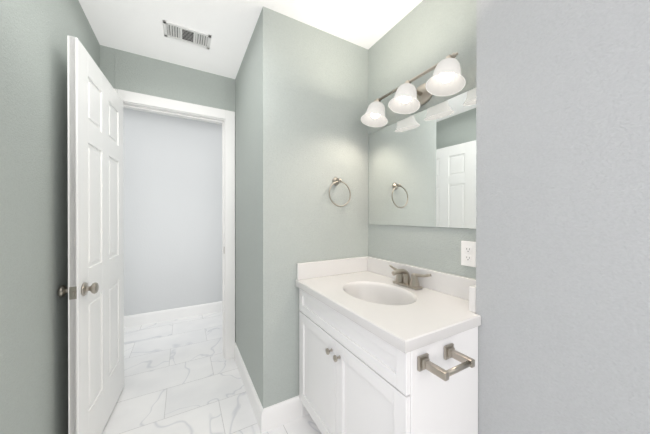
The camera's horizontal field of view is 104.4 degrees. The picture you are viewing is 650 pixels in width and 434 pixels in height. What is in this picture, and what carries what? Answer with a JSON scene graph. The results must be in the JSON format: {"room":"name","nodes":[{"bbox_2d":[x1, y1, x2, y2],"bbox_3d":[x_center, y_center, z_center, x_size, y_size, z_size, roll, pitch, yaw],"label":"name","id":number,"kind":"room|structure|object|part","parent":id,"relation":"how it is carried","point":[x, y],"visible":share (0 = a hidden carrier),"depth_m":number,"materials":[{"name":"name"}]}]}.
{"room":"bathroom","nodes":[
{"label":"bathroom","id":0,"kind":"room"},
{"bbox_2d":[0,0,99,433],"bbox_3d":[-0.637,0.016,-0.011,0.120,2.410,4.207,0,0,-29],"label":"wall","id":1,"kind":"structure","parent":0,"point":[33,229],"depth_m":0.98,"materials":[{"name":"paint"}]},
{"bbox_2d":[100,45,234,111],"bbox_3d":[-1.242,0.011,1.997,1.036,2.410,0.115,0,0,-29],"label":"wall","id":2,"kind":"structure","parent":0,"point":[127,71],"depth_m":1.94,"materials":[{"name":"paint"}]},
{"bbox_2d":[114,88,234,359],"bbox_3d":[-1.193,0.185,2.025,0.750,2.060,0.117,0,0,-29],"label":"door jamb","id":3,"kind":"structure","parent":2,"relation":"in","point":[139,107],"depth_m":2.15,"materials":[{"name":"white wood"}]},
{"bbox_2d":[58,35,123,433],"bbox_3d":[-1.305,0.196,1.443,0.139,2.018,0.719,0,0,-29],"label":"door","id":4,"kind":"structure","parent":3,"relation":"attached to","point":[94,290],"depth_m":1.31,"materials":[{"name":"white wood"}]},
{"bbox_3d":[-1.153,0.343,1.175,0.139,0.064,0.102,0,0,-29],"label":"knob","id":5,"kind":"part","parent":4,"relation":"part of","materials":[{"name":"silver metal"}]},
{"bbox_2d":[123,108,221,315],"bbox_3d":[-1.516,0.007,3.198,5.700,2.410,0.100,0,0,-29],"label":"wall","id":6,"kind":"structure","parent":0,"point":[172,212],"depth_m":2.97,"materials":[{"name":"white paint"}]},
{"bbox_2d":[124,301,221,327],"bbox_3d":[-1.488,1.148,3.151,5.700,0.128,0.014,0,0,-29],"label":"baseboard","id":7,"kind":"structure","parent":6,"relation":"attached to","point":[195,310],"depth_m":2.96,"materials":[{"name":"white wood"}]},
{"bbox_2d":[102,311,321,433],"bbox_3d":[-0.195,1.249,0.858,5.900,0.060,5.480,0,0,-29],"label":"floor","id":8,"kind":"structure","parent":0,"point":[182,376],"depth_m":1.80,"materials":[{"name":"tile"}]},
{"bbox_2d":[295,256,480,433],"bbox_3d":[0.292,0.749,1.249,0.568,0.938,0.946,0,0,-29],"label":"bathroom vanity","id":9,"kind":"object","parent":8,"relation":"on","point":[387,347],"visible":0.96,"depth_m":1.02,"materials":[{"name":"white wood"}]},
{"bbox_3d":[0.036,0.630,1.156,0.031,0.030,0.098,0,0,-29],"label":"knob","id":10,"kind":"part","parent":9,"relation":"part of","materials":[{"name":"silver metal"}]},
{"bbox_2d":[389,264,431,289],"bbox_3d":[0.417,0.330,1.370,0.133,0.099,0.290,0,0,-29],"label":"faucet","id":11,"kind":"object","parent":9,"relation":"on","point":[402,282],"depth_m":1.36,"materials":[{"name":"silver metal"}]},
{"bbox_2d":[78,0,422,78],"bbox_3d":[-0.195,-1.221,0.851,5.900,0.060,5.480,0,0,-29],"label":"ceiling","id":12,"kind":"structure","parent":0,"point":[136,26],"depth_m":1.54,"materials":[{"name":"white paint"}]},
{"bbox_2d":[163,20,210,48],"bbox_3d":[-0.900,-1.187,1.653,0.270,0.010,0.150,0,0,-29],"label":"ceiling vent","id":13,"kind":"object","parent":12,"relation":"in","point":[183,34],"visible":1,"depth_m":1.65,"materials":[{"name":"white metal"}]},
{"bbox_2d":[235,6,367,408],"bbox_3d":[-0.200,0.010,2.083,0.904,2.410,0.989,0,0,-29],"label":"wall","id":14,"kind":"structure","parent":0,"point":[301,107],"depth_m":1.57,"materials":[{"name":"paint"}]},
{"bbox_2d":[234,342,265,433],"bbox_3d":[-0.568,1.152,1.805,0.014,0.128,0.888,0,0,-29],"label":"baseboard","id":15,"kind":"structure","parent":14,"relation":"attached to","point":[260,413],"depth_m":1.62,"materials":[{"name":"white wood"}]},
{"bbox_2d":[329,177,350,206],"bbox_3d":[0.086,-0.164,1.639,0.169,0.198,0.062,0,0,-29],"label":"towel ring","id":16,"kind":"object","parent":14,"relation":"attached to","point":[336,181],"visible":1,"depth_m":1.63,"materials":[{"name":"silver metal"}]},
{"bbox_2d":[368,0,476,278],"bbox_3d":[0.584,0.012,1.454,0.154,2.410,0.916,0,0,-29],"label":"wall","id":17,"kind":"structure","parent":0,"point":[422,168],"depth_m":1.37,"materials":[{"name":"green paint"}]},
{"bbox_2d":[361,52,465,126],"bbox_3d":[0.441,-0.647,1.332,0.224,0.168,0.634,0,0,-29],"label":"sconce","id":18,"kind":"object","parent":17,"relation":"attached to","point":[447,78],"visible":1,"depth_m":1.27,"materials":[{"name":"white glass"}]},
{"bbox_3d":[0.296,-0.628,1.521,0.158,0.130,0.162,0,0,-29],"label":"lamp shade","id":19,"kind":"part","parent":18,"relation":"part of","materials":[{"name":"white glass"}]},
{"bbox_3d":[0.412,-0.628,1.315,0.158,0.130,0.162,0,0,-29],"label":"lamp shade","id":20,"kind":"part","parent":18,"relation":"part of","materials":[{"name":"white glass"}]},
{"bbox_3d":[0.422,-0.644,1.321,0.058,0.086,0.059,0,0,-29],"label":"bulb","id":21,"kind":"part","parent":18,"relation":"part of","materials":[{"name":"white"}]},
{"bbox_3d":[0.528,-0.627,1.110,0.158,0.130,0.162,0,0,-29],"label":"lamp shade","id":22,"kind":"part","parent":18,"relation":"part of","materials":[{"name":"white glass"}]},
{"bbox_3d":[0.537,-0.643,1.115,0.058,0.086,0.059,0,0,-29],"label":"bulb","id":23,"kind":"part","parent":18,"relation":"part of","materials":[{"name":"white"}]},
{"bbox_2d":[461,241,475,266],"bbox_3d":[0.662,0.170,1.163,0.007,0.115,0.070,0,0,-29],"label":"electrical outlet plate","id":24,"kind":"object","parent":17,"relation":"attached to","point":[468,253],"visible":0.96,"depth_m":1.16,"materials":[{"name":"white plastic"}]},
{"bbox_2d":[476,0,649,433],"bbox_3d":[1.306,0.016,0.031,0.295,2.410,2.372,0,0,-29],"label":"wall","id":25,"kind":"structure","parent":0,"point":[563,199],"depth_m":0.77,"materials":[{"name":"paint"}]}
]}

